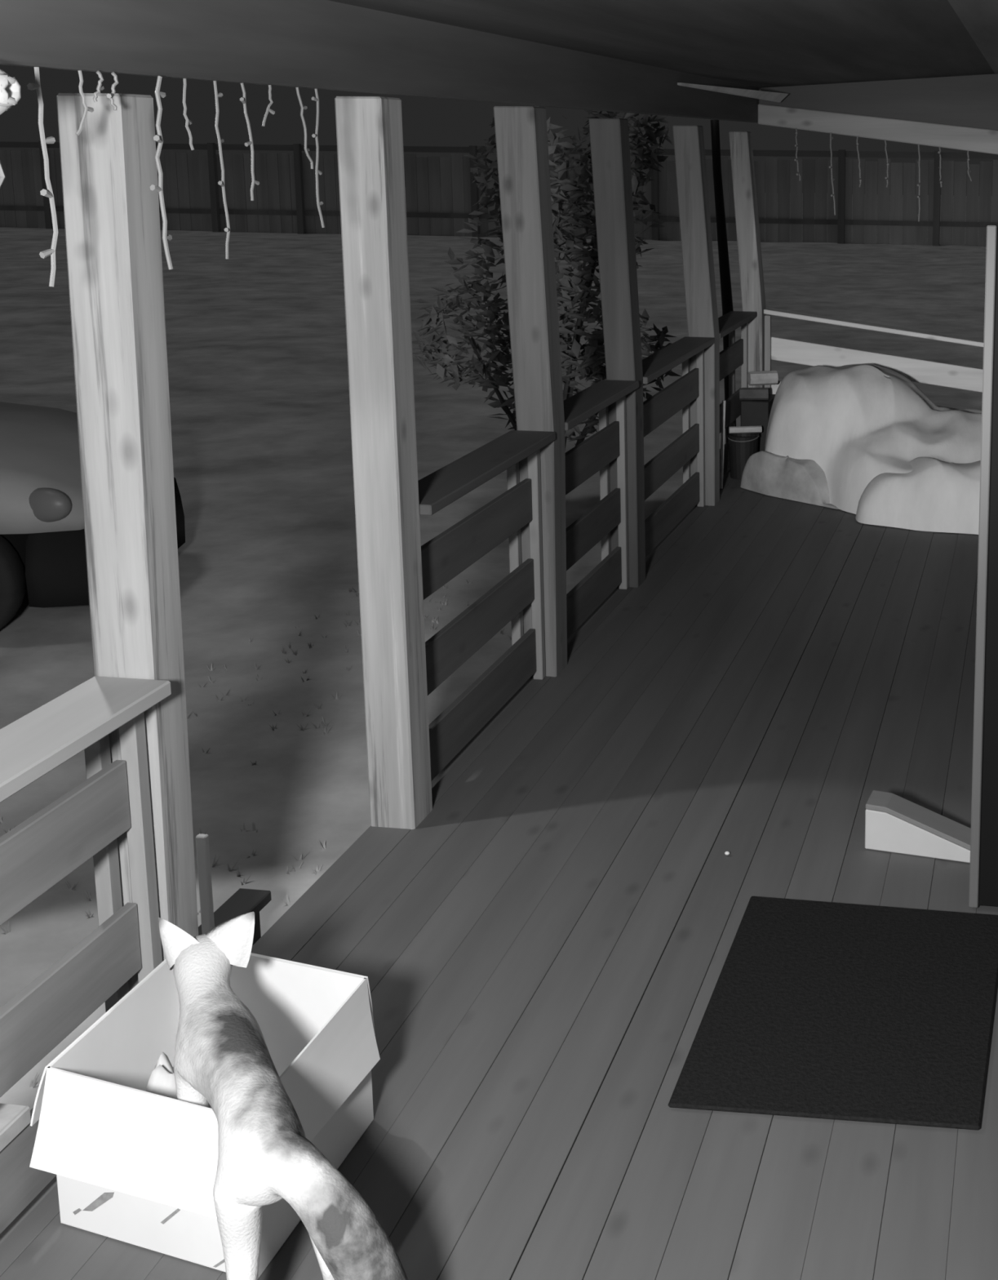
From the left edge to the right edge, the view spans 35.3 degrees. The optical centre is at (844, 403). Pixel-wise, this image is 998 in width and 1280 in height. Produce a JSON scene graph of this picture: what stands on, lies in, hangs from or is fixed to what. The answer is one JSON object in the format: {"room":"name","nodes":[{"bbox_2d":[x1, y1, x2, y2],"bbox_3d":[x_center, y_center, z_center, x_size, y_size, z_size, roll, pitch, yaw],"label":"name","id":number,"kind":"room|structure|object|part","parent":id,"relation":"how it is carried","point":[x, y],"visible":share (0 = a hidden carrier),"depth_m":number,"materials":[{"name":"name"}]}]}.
{"room":"covered porch","nodes":[
{"label":"covered porch","id":0,"kind":"room"},
{"bbox_2d":[0,469,997,1279],"bbox_3d":[-0.156,1.398,4.949,2.650,0.159,10.900,2,10,7],"label":"floor","id":1,"kind":"structure","parent":0,"point":[543,956],"depth_m":4.22,"materials":[{"name":"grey wood"}]},
{"bbox_2d":[0,675,171,1233],"bbox_3d":[-1.724,1.268,2.318,0.188,0.968,2.196,2,10,7],"label":"porch railing","id":2,"kind":"object","parent":1,"relation":"on","point":[86,822],"visible":0.66,"depth_m":3.11,"materials":[{"name":"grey wood"}]},
{"bbox_2d":[0,1103,31,1151],"bbox_3d":[-1.731,1.477,2.660,0.118,0.038,0.695,2,10,7],"label":"plank","id":3,"kind":"object","parent":2,"relation":"on","point":[14,1118],"visible":0.92,"depth_m":2.95,"materials":[{"name":"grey wood"}]},
{"bbox_3d":[-1.716,0.809,2.238,0.183,0.035,2.196,2,10,7],"label":"handrail","id":4,"kind":"part","parent":2,"relation":"part of","materials":[{"name":"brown wood"}]},
{"bbox_2d":[29,952,380,1279],"bbox_3d":[-1.322,1.451,3.105,0.544,0.343,0.674,2,10,7],"label":"cardboard box","id":5,"kind":"object","parent":1,"relation":"on","point":[131,1164],"visible":0.64,"depth_m":2.97,"materials":[{"name":"white cardboard"}]},
{"bbox_3d":[-1.532,1.431,3.201,0.005,0.339,0.480,2,10,8],"label":"panel","id":6,"kind":"part","parent":5,"relation":"part of","materials":[{"name":"cardboard"}]},
{"bbox_3d":[-1.344,1.487,2.896,0.475,0.339,0.005,4,10,18],"label":"panel","id":7,"kind":"part","parent":5,"relation":"part of","materials":[{"name":"cardboard"}]},
{"bbox_2d":[144,1051,212,1108],"bbox_3d":[-1.372,1.480,3.091,0.279,0.284,0.255,2,10,7],"label":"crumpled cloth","id":8,"kind":"object","parent":5,"relation":"in","point":[162,1082],"visible":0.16,"depth_m":3.04,"materials":[{"name":"white fabric"}]},
{"bbox_3d":[-1.310,1.615,3.157,0.478,0.002,0.572,2,10,7],"label":"panel","id":9,"kind":"part","parent":5,"relation":"part of","materials":[{"name":"cardboard"}]},
{"bbox_3d":[-1.272,1.406,3.362,0.476,0.339,0.005,4,10,17],"label":"panel","id":10,"kind":"part","parent":5,"relation":"part of","materials":[{"name":"cardboard"}]},
{"bbox_3d":[-1.085,1.461,3.057,0.005,0.339,0.487,2,10,9],"label":"panel","id":11,"kind":"part","parent":5,"relation":"part of","materials":[{"name":"cardboard"}]},
{"bbox_2d":[158,911,408,1279],"bbox_3d":[-1.136,1.383,2.845,0.252,0.564,1.017,-8,13,-39],"label":"cat","id":12,"kind":"object","parent":1,"relation":"on","point":[223,1060],"visible":0.86,"depth_m":2.63,"materials":[{"name":"fur"}]},
{"bbox_2d":[417,430,555,781],"bbox_3d":[-1.318,0.711,5.399,0.188,1.015,1.235,2,10,7],"label":"porch railing","id":13,"kind":"object","parent":1,"relation":"on","point":[451,552],"visible":0.55,"depth_m":5.42,"materials":[{"name":"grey wood"}]},
{"bbox_3d":[-1.311,0.228,5.314,0.183,0.035,1.235,2,10,7],"label":"handrail","id":14,"kind":"part","parent":13,"relation":"part of","materials":[{"name":"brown wood"}]},
{"bbox_2d":[563,379,639,639],"bbox_3d":[-1.148,0.483,6.690,0.188,1.022,1.102,2,10,7],"label":"porch railing","id":15,"kind":"object","parent":1,"relation":"on","point":[595,454],"visible":0.59,"depth_m":6.83,"materials":[{"name":"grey wood"}]},
{"bbox_3d":[-1.141,-0.003,6.605,0.183,0.035,1.102,2,10,7],"label":"handrail","id":16,"kind":"part","parent":15,"relation":"part of","materials":[{"name":"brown wood"}]},
{"bbox_2d":[642,336,715,556],"bbox_3d":[-0.959,0.236,8.133,0.188,1.015,1.541,2,10,7],"label":"porch railing","id":17,"kind":"object","parent":1,"relation":"on","point":[678,395],"visible":0.56,"depth_m":8.26,"materials":[{"name":"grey wood"}]},
{"bbox_3d":[-0.951,-0.246,8.048,0.183,0.035,1.541,2,10,7],"label":"handrail","id":18,"kind":"part","parent":17,"relation":"part of","materials":[{"name":"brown wood"}]},
{"bbox_2d":[720,400,725,488],"bbox_3d":[-0.763,0.254,9.349,0.024,0.556,0.057,7,12,33],"label":"stick","id":19,"kind":"object","parent":1,"relation":"on","point":[723,411],"visible":0.92,"depth_m":9.34,"materials":[{"name":"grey wood"}]},
{"bbox_2d":[718,311,757,475],"bbox_3d":[-0.764,-0.024,9.617,0.188,1.020,1.191,2,10,7],"label":"porch railing","id":20,"kind":"object","parent":1,"relation":"on","point":[735,356],"visible":0.41,"depth_m":9.81,"materials":[{"name":"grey wood"}]},
{"bbox_3d":[-0.756,-0.509,9.532,0.183,0.035,1.191,2,10,7],"label":"handrail","id":21,"kind":"part","parent":20,"relation":"part of","materials":[{"name":"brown wood"}]},
{"bbox_2d":[727,432,759,479],"bbox_3d":[-0.657,0.335,9.708,0.211,0.285,0.218,2,10,7],"label":"bucket","id":22,"kind":"object","parent":1,"relation":"on","point":[742,446],"visible":0.83,"depth_m":9.63,"materials":[{"name":"plastic"}]},
{"bbox_3d":[-0.662,0.223,9.636,0.211,0.028,0.114,2,10,7],"label":"handle","id":23,"kind":"part","parent":22,"relation":"part of","materials":[{"name":"metal"}]},
{"bbox_2d":[728,426,762,433],"bbox_3d":[-0.643,0.167,9.697,0.212,0.044,0.044,-2,10,-12],"label":"wooden peg","id":24,"kind":"object","parent":22,"relation":"on","point":[740,429],"visible":1,"depth_m":9.68,"materials":[{"name":"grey wood"}]},
{"bbox_2d":[741,394,775,452],"bbox_3d":[-0.573,0.187,10.013,0.190,0.468,0.300,2,10,7],"label":"crate","id":25,"kind":"object","parent":1,"relation":"on","point":[753,412],"visible":0.24,"depth_m":9.85,"materials":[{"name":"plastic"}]},
{"bbox_2d":[739,387,768,399],"bbox_3d":[-0.597,-0.066,9.860,0.189,0.079,0.079,0,10,-5],"label":"log","id":26,"kind":"object","parent":25,"relation":"on","point":[745,393],"visible":1,"depth_m":9.83,"materials":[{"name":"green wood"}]},
{"bbox_2d":[747,370,778,385],"bbox_3d":[-0.544,-0.172,9.957,0.188,0.094,0.094,-3,10,-18],"label":"wooden billet","id":27,"kind":"object","parent":26,"relation":"on","point":[767,377],"visible":1,"depth_m":9.93,"materials":[{"name":"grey wood"}]},
{"bbox_2d":[668,896,997,1129],"bbox_3d":[0.028,1.513,3.794,0.735,0.011,0.960,2,10,7],"label":"door mat","id":28,"kind":"object","parent":1,"relation":"on","point":[815,1009],"visible":1,"depth_m":3.71,"materials":[{"name":"black rubber"}]},
{"bbox_2d":[740,363,982,534],"bbox_3d":[0.343,0.188,9.168,2.027,0.772,1.754,2,10,7],"label":"draped cloth","id":29,"kind":"object","parent":1,"relation":"on","point":[864,441],"visible":0.94,"depth_m":9.02,"materials":[{"name":"white fabric"}]},
{"bbox_2d":[764,307,983,409],"bbox_3d":[0.656,-0.091,10.080,2.415,1.053,0.140,2,10,7],"label":"porch railing","id":30,"kind":"object","parent":1,"relation":"on","point":[919,371],"visible":0.54,"depth_m":10.06,"materials":[{"name":"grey wood"}]},
{"bbox_3d":[0.660,-0.446,10.018,2.415,0.333,0.140,2,10,7],"label":"handrail","id":31,"kind":"part","parent":30,"relation":"part of","materials":[{"name":"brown wood"}]},
{"bbox_2d":[865,790,971,862],"bbox_3d":[0.275,1.304,4.601,0.414,0.151,0.101,3,10,15],"label":"ramp","id":32,"kind":"object","parent":1,"relation":"on","point":[894,823],"visible":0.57,"depth_m":4.58,"materials":[{"name":"paint"}]},
{"bbox_2d":[328,0,995,89],"bbox_3d":[-0.261,-1.325,4.491,3.320,0.440,11.300,2,10,7],"label":"roof","id":33,"kind":"structure","parent":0,"point":[757,43],"depth_m":5.53,"materials":[{"name":"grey wood"}]},
{"bbox_2d":[947,0,997,74],"bbox_3d":[-0.040,-1.260,4.422,2.580,0.060,11.200,2,10,7],"label":"ceiling","id":34,"kind":"structure","parent":0,"point":[980,18],"depth_m":5.64,"materials":[{"name":"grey wood"}]},
{"bbox_2d":[0,0,759,122],"bbox_3d":[-1.292,-1.094,4.513,0.045,0.325,11.000,2,10,7],"label":"roof beam","id":35,"kind":"structure","parent":34,"relation":"attached to","point":[312,44],"depth_m":3.92,"materials":[{"name":"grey wood"}]},
{"bbox_2d":[0,69,21,187],"bbox_3d":[-1.488,-0.478,2.618,0.079,0.239,0.088,8,13,38],"label":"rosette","id":36,"kind":"object","parent":35,"relation":"hanging from","point":[10,88],"visible":1,"depth_m":2.61,"materials":[{"name":"white"}]},
{"bbox_3d":[-1.502,-0.443,2.632,0.010,0.164,0.054,2,10,7],"label":"tail cord","id":37,"kind":"part","parent":36,"relation":"part of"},
{"bbox_2d":[26,66,57,287],"bbox_3d":[-1.504,-0.424,2.813,0.023,0.409,0.051,2,10,7],"label":"strand","id":38,"kind":"object","parent":35,"relation":"hanging from","point":[49,193],"visible":1,"depth_m":2.81,"materials":[{"name":"white plastic"}]},
{"bbox_3d":[-1.502,-0.588,2.771,0.013,0.014,0.025,2,10,7],"label":"bulb","id":39,"kind":"part","parent":38,"relation":"part of","materials":[{"name":"grey plastic"}]},
{"bbox_3d":[-1.499,-0.395,2.813,0.013,0.019,0.027,2,10,7],"label":"bulb","id":40,"kind":"part","parent":38,"relation":"part of","materials":[{"name":"white plastic"}]},
{"bbox_3d":[-1.509,-0.285,2.829,0.013,0.018,0.028,4,10,17],"label":"bulb","id":41,"kind":"part","parent":38,"relation":"part of","materials":[{"name":"white plastic"}]},
{"bbox_3d":[-1.498,-0.496,2.813,0.013,0.014,0.026,2,10,7],"label":"bulb","id":42,"kind":"part","parent":38,"relation":"part of","materials":[{"name":"white plastic"}]},
{"bbox_2d":[75,70,93,135],"bbox_3d":[-1.485,-0.587,2.917,0.012,0.126,0.045,3,10,15],"label":"strand","id":43,"kind":"object","parent":35,"relation":"hanging from","point":[86,108],"visible":1,"depth_m":2.91,"materials":[{"name":"white plastic"}]},
{"bbox_3d":[-1.487,-0.585,2.909,0.006,0.126,0.030,6,11,29],"label":"cord","id":44,"kind":"part","parent":43,"relation":"part of","materials":[{"name":"white plastic"}]},
{"bbox_3d":[-1.482,-0.577,2.930,0.010,0.011,0.019,2,10,7],"label":"bulb","id":45,"kind":"part","parent":43,"relation":"part of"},
{"bbox_2d":[93,71,104,102],"bbox_3d":[-1.480,-0.629,2.965,0.015,0.062,0.031,2,10,7],"label":"strand","id":46,"kind":"object","parent":35,"relation":"hanging from","point":[100,87],"visible":1,"depth_m":2.96,"materials":[{"name":"white plastic"}]},
{"bbox_2d":[106,71,118,110],"bbox_3d":[-1.472,-0.629,3.006,0.013,0.076,0.034,2,10,7],"label":"strand","id":47,"kind":"object","parent":35,"relation":"hanging from","point":[110,95],"visible":1,"depth_m":3.01,"materials":[{"name":"white plastic"}]},
{"bbox_3d":[-1.472,-0.619,3.001,0.009,0.012,0.020,1,10,0],"label":"bulb","id":48,"kind":"part","parent":47,"relation":"part of","materials":[{"name":"white plastic"}]},
{"bbox_2d":[150,75,173,269],"bbox_3d":[-1.454,-0.490,3.183,0.023,0.408,0.062,2,10,7],"label":"strand","id":49,"kind":"object","parent":35,"relation":"hanging from","point":[158,94],"visible":1,"depth_m":3.17,"materials":[{"name":"white plastic"}]},
{"bbox_3d":[-1.461,-0.458,3.171,0.014,0.016,0.027,2,10,7],"label":"bulb","id":50,"kind":"part","parent":49,"relation":"part of","materials":[{"name":"white plastic"}]},
{"bbox_3d":[-1.452,-0.560,3.163,0.013,0.018,0.028,-1,10,-10],"label":"bulb","id":51,"kind":"part","parent":49,"relation":"part of","materials":[{"name":"white plastic"}]},
{"bbox_3d":[-1.453,-0.657,3.172,0.013,0.015,0.026,2,10,7],"label":"bulb","id":52,"kind":"part","parent":49,"relation":"part of","materials":[{"name":"white plastic"}]},
{"bbox_3d":[-1.457,-0.357,3.213,0.013,0.014,0.025,0,10,-1],"label":"bulb","id":53,"kind":"part","parent":49,"relation":"part of","materials":[{"name":"grey plastic"}]},
{"bbox_2d":[182,78,194,150],"bbox_3d":[-1.437,-0.634,3.275,0.015,0.154,0.028,0,10,-3],"label":"strand","id":54,"kind":"object","parent":35,"relation":"hanging from","point":[188,122],"visible":1,"depth_m":3.27,"materials":[{"name":"white plastic"}]},
{"bbox_2d":[213,80,230,258],"bbox_3d":[-1.422,-0.532,3.414,0.017,0.402,0.036,-1,10,-7],"label":"strand","id":55,"kind":"object","parent":35,"relation":"hanging from","point":[221,183],"visible":1,"depth_m":3.41,"materials":[{"name":"white plastic"}]},
{"bbox_3d":[-1.423,-0.502,3.412,0.009,0.015,0.021,-1,10,-8],"label":"bulb","id":56,"kind":"part","parent":55,"relation":"part of","materials":[{"name":"white plastic"}]},
{"bbox_2d":[240,82,259,200],"bbox_3d":[-1.406,-0.618,3.530,0.014,0.274,0.060,1,10,5],"label":"strand","id":57,"kind":"object","parent":35,"relation":"hanging from","point":[242,100],"visible":1,"depth_m":3.53,"materials":[{"name":"white plastic"}]},
{"bbox_3d":[-1.407,-0.709,3.495,0.009,0.016,0.022,-1,10,-10],"label":"bulb","id":58,"kind":"part","parent":57,"relation":"part of","materials":[{"name":"white plastic"}]},
{"bbox_3d":[-1.406,-0.614,3.529,0.010,0.013,0.021,5,11,23],"label":"bulb","id":59,"kind":"part","parent":57,"relation":"part of","materials":[{"name":"white plastic"}]},
{"bbox_2d":[262,84,275,126],"bbox_3d":[-1.393,-0.720,3.611,0.010,0.099,0.042,4,10,18],"label":"strand","id":60,"kind":"object","parent":35,"relation":"hanging from","point":[268,109],"visible":1,"depth_m":3.61,"materials":[{"name":"white plastic"}]},
{"bbox_3d":[-1.390,-0.709,3.623,0.010,0.016,0.022,3,10,15],"label":"bulb","id":61,"kind":"part","parent":60,"relation":"part of","materials":[{"name":"white plastic"}]},
{"bbox_2d":[295,87,313,168],"bbox_3d":[-1.371,-0.700,3.796,0.016,0.205,0.071,0,10,-3],"label":"strand","id":62,"kind":"object","parent":35,"relation":"hanging from","point":[307,150],"visible":1,"depth_m":3.79,"materials":[{"name":"white plastic"}]},
{"bbox_2d":[311,88,324,227],"bbox_3d":[-1.363,-0.635,3.869,0.015,0.356,0.034,2,10,7],"label":"strand","id":63,"kind":"object","parent":35,"relation":"hanging from","point":[317,171],"visible":1,"depth_m":3.87,"materials":[{"name":"white plastic"}]},
{"bbox_3d":[-1.362,-0.784,3.847,0.010,0.013,0.020,5,11,23],"label":"bulb","id":64,"kind":"part","parent":63,"relation":"part of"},
{"bbox_2d":[677,82,788,102],"bbox_3d":[-0.637,-1.817,8.715,0.065,0.057,2.226,3,10,12],"label":"trim","id":65,"kind":"structure","parent":35,"relation":"attached to","point":[766,95],"depth_m":8.85,"materials":[{"name":"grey wood"}]},
{"bbox_2d":[760,74,997,130],"bbox_3d":[0.672,-1.892,9.819,2.474,0.540,0.035,2,10,7],"label":"roof beam","id":66,"kind":"structure","parent":34,"relation":"attached to","point":[972,100],"depth_m":9.81,"materials":[{"name":"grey wood"}]},
{"bbox_3d":[1.228,0.174,4.452,0.100,2.750,11.100,2,10,7],"label":"wall","id":67,"kind":"structure","parent":0,"visible":0},
{"bbox_2d":[795,128,800,181],"bbox_3d":[-0.308,-1.638,9.829,0.035,0.342,0.065,2,10,7],"label":"strand","id":68,"kind":"object","parent":67,"relation":"hanging from","point":[797,144],"visible":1,"depth_m":9.83,"materials":[{"name":"white plastic"}]},
{"bbox_2d":[829,133,835,215],"bbox_3d":[-0.077,-1.511,9.841,0.042,0.534,0.088,2,10,7],"label":"strand","id":69,"kind":"object","parent":67,"relation":"hanging from","point":[831,137],"visible":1,"depth_m":9.83,"materials":[{"name":"grey plastic"}]},
{"bbox_2d":[856,136,862,187],"bbox_3d":[0.095,-1.586,9.799,0.037,0.331,0.077,0,10,-1],"label":"strand","id":70,"kind":"object","parent":67,"relation":"hanging from","point":[857,144],"visible":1,"depth_m":9.80,"materials":[{"name":"white plastic"}]},
{"bbox_2d":[758,104,997,154],"bbox_3d":[0.651,-1.740,9.764,2.452,0.409,0.120,2,10,7],"label":"wooden beam","id":71,"kind":"structure","parent":67,"relation":"attached to","point":[956,137],"depth_m":9.75,"materials":[{"name":"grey wood"}]},
{"bbox_2d":[884,140,888,187],"bbox_3d":[0.276,-1.569,9.772,0.034,0.307,0.062,2,10,7],"label":"strand","id":72,"kind":"object","parent":67,"relation":"hanging from","point":[886,149],"visible":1,"depth_m":9.77,"materials":[{"name":"white plastic"}]},
{"bbox_2d":[917,144,921,222],"bbox_3d":[0.487,-1.442,9.767,0.024,0.498,0.073,1,10,2],"label":"strand","id":73,"kind":"object","parent":67,"relation":"hanging from","point":[919,149],"visible":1,"depth_m":9.76,"materials":[{"name":"grey plastic"}]},
{"bbox_3d":[0.489,-1.441,9.764,0.019,0.497,0.037,-4,11,-24],"label":"cord","id":74,"kind":"part","parent":73,"relation":"part of","materials":[{"name":"grey plastic"}]},
{"bbox_2d":[937,146,942,186],"bbox_3d":[0.624,-1.539,9.721,0.032,0.258,0.079,2,10,7],"label":"strand","id":75,"kind":"object","parent":67,"relation":"hanging from","point":[940,152],"visible":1,"depth_m":9.72,"materials":[{"name":"white plastic"}]},
{"bbox_3d":[0.624,-1.540,9.726,0.022,0.258,0.031,-6,12,-33],"label":"cord","id":76,"kind":"part","parent":75,"relation":"part of","materials":[{"name":"white plastic"}]},
{"bbox_2d":[967,151,972,181],"bbox_3d":[0.809,-1.545,9.710,0.027,0.196,0.056,6,11,29],"label":"strand","id":77,"kind":"object","parent":67,"relation":"hanging from","point":[968,171],"visible":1,"depth_m":9.70,"materials":[{"name":"white plastic"}]},
{"bbox_2d":[968,224,997,907],"bbox_3d":[0.731,0.491,4.072,0.732,1.934,0.050,2,10,7],"label":"door","id":78,"kind":"structure","parent":67,"relation":"in","point":[984,868],"depth_m":4.12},
{"label":"outside","id":79,"kind":"structure","parent":0,"visible":0},
{"bbox_2d":[0,185,992,1110],"bbox_3d":[-12.815,-3.359,32.754,90.000,0.101,84.000,2,10,7],"label":"ground","id":80,"kind":"structure","parent":79,"point":[259,387],"depth_m":10.88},
{"bbox_2d":[0,401,185,629],"bbox_3d":[-5.661,0.350,7.737,3.952,1.448,1.693,-1,10,-8],"label":"car","id":81,"kind":"object","parent":80,"relation":"on","point":[42,544],"visible":0.53,"depth_m":7.32,"materials":[{"name":"paint"}]},
{"bbox_2d":[56,93,198,991],"bbox_3d":[-1.593,0.594,3.375,0.184,2.535,0.128,2,10,7],"label":"porch post","id":82,"kind":"object","parent":80,"relation":"on","point":[108,170],"visible":0.56,"depth_m":3.24,"materials":[{"name":"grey wood"}]},
{"bbox_2d":[195,833,214,933],"bbox_3d":[-1.665,1.459,3.925,0.028,0.700,0.020,2,10,7],"label":"wooden stake","id":83,"kind":"object","parent":80,"relation":"on","point":[202,847],"visible":0.42,"depth_m":3.88,"materials":[{"name":"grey wood"}]},
{"bbox_2d":[198,888,271,946],"bbox_3d":[-1.875,1.672,4.194,0.105,0.205,0.890,2,10,7],"label":"step","id":84,"kind":"structure","parent":80,"relation":"on","point":[244,900],"depth_m":4.53,"materials":[{"name":"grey wood"}]},
{"bbox_2d":[0,578,511,1087],"bbox_3d":[-3.056,1.411,5.992,3.148,0.102,5.799,2,10,7],"label":"grass tufts","id":85,"kind":"object","parent":80,"relation":"on","point":[323,847],"visible":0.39,"depth_m":6.30,"materials":[{"name":"grey plant"}]},
{"bbox_2d":[334,96,432,829],"bbox_3d":[-1.415,0.358,4.639,0.154,2.568,0.150,2,10,7],"label":"porch post","id":86,"kind":"object","parent":80,"relation":"on","point":[370,135],"visible":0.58,"depth_m":4.55,"materials":[{"name":"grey wood"}]},
{"bbox_2d":[0,141,997,246],"bbox_3d":[-7.551,-5.320,37.782,33.060,2.340,0.242,2,10,7],"label":"fence","id":87,"kind":"object","parent":80,"relation":"on","point":[286,194],"visible":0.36,"depth_m":37.86,"materials":[{"name":"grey wood"}]},
{"bbox_3d":[-21.044,-5.746,39.424,0.160,2.340,0.130,2,10,7],"label":"fence post","id":88,"kind":"part","parent":87,"relation":"part of","materials":[{"name":"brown wood"}]},
{"bbox_3d":[-16.384,-5.596,38.838,0.160,2.340,0.130,2,10,7],"label":"fence post","id":89,"kind":"part","parent":87,"relation":"part of","materials":[{"name":"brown wood"}]},
{"bbox_3d":[-14.053,-5.520,38.544,0.160,2.340,0.130,2,10,7],"label":"fence post","id":90,"kind":"part","parent":87,"relation":"part of","materials":[{"name":"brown wood"}]},
{"bbox_3d":[-9.392,-5.370,37.958,0.160,2.340,0.130,2,10,7],"label":"fence post","id":91,"kind":"part","parent":87,"relation":"part of","materials":[{"name":"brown wood"}]},
{"bbox_3d":[-7.566,-6.375,37.633,33.000,0.150,0.045,2,10,7],"label":"rail","id":92,"kind":"part","parent":87,"relation":"part of","materials":[{"name":"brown wood"}]},
{"bbox_3d":[-7.582,-4.735,37.920,33.000,0.120,0.045,2,10,7],"label":"rail","id":93,"kind":"part","parent":87,"relation":"part of","materials":[{"name":"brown wood"}]},
{"bbox_3d":[-7.062,-5.295,37.665,0.160,2.340,0.130,2,10,7],"label":"fence post","id":94,"kind":"part","parent":87,"relation":"part of","materials":[{"name":"grey wood"}]},
{"bbox_3d":[-4.731,-5.219,37.372,0.160,2.340,0.130,2,10,7],"label":"fence post","id":95,"kind":"part","parent":87,"relation":"part of","materials":[{"name":"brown wood"}]},
{"bbox_3d":[-0.071,-5.069,36.785,0.160,2.340,0.130,2,10,7],"label":"fence post","id":96,"kind":"part","parent":87,"relation":"part of","materials":[{"name":"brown wood"}]},
{"bbox_3d":[2.260,-4.994,36.492,0.160,2.340,0.130,2,10,7],"label":"fence post","id":97,"kind":"part","parent":87,"relation":"part of","materials":[{"name":"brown wood"}]},
{"bbox_2d":[493,106,567,676],"bbox_3d":[-1.244,0.120,5.997,0.209,2.574,0.150,2,10,7],"label":"porch post","id":98,"kind":"object","parent":80,"relation":"on","point":[521,131],"visible":0.71,"depth_m":5.86,"materials":[{"name":"grey wood"}]},
{"bbox_2d":[412,106,680,451],"bbox_3d":[-1.949,-0.583,9.514,1.682,2.814,1.374,2,10,7],"label":"shrub","id":99,"kind":"object","parent":80,"relation":"on","point":[592,364],"visible":0.58,"depth_m":9.43,"materials":[{"name":"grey plant"}]},
{"bbox_3d":[-2.156,0.180,9.694,0.537,1.242,0.057,1,10,4],"label":"stem","id":100,"kind":"part","parent":99,"relation":"part of","materials":[{"name":"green plant"}]},
{"bbox_3d":[-1.811,0.150,9.586,0.329,1.337,0.052,8,13,38],"label":"stem","id":101,"kind":"part","parent":99,"relation":"part of","materials":[{"name":"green plant"}]},
{"bbox_3d":[-1.747,-0.186,9.624,0.390,1.986,0.054,0,10,-4],"label":"stem","id":102,"kind":"part","parent":99,"relation":"part of","materials":[{"name":"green plant"}]},
{"bbox_3d":[-1.677,-0.444,9.650,0.549,2.486,0.059,-3,10,-19],"label":"stem","id":103,"kind":"part","parent":99,"relation":"part of","materials":[{"name":"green plant"}]},
{"bbox_3d":[-1.680,0.244,9.796,0.575,1.095,0.057,-4,11,-24],"label":"stem","id":104,"kind":"part","parent":99,"relation":"part of","materials":[{"name":"grey plant"}]},
{"bbox_2d":[588,118,645,587],"bbox_3d":[-1.092,-0.081,7.228,0.206,2.550,0.150,2,10,7],"label":"porch post","id":105,"kind":"object","parent":80,"relation":"on","point":[609,137],"visible":0.71,"depth_m":7.09,"materials":[{"name":"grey wood"}]},
{"bbox_2d":[672,125,719,506],"bbox_3d":[-0.875,-0.363,8.885,0.240,2.538,0.150,2,10,7],"label":"porch post","id":106,"kind":"object","parent":80,"relation":"on","point":[701,304],"visible":0.71,"depth_m":8.75,"materials":[{"name":"grey wood"}]},
{"bbox_2d":[711,120,736,443],"bbox_3d":[-0.866,-0.702,10.788,0.188,2.652,0.080,2,10,7],"label":"pole","id":107,"kind":"object","parent":80,"relation":"on","point":[724,263],"visible":0.56,"depth_m":10.68,"materials":[{"name":"plastic"}]},
{"bbox_2d":[728,131,766,387],"bbox_3d":[-0.657,-0.578,10.196,0.231,2.515,0.150,2,10,7],"label":"porch post","id":108,"kind":"object","parent":80,"relation":"on","point":[746,209],"visible":0.62,"depth_m":10.04,"materials":[{"name":"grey wood"}]}
]}

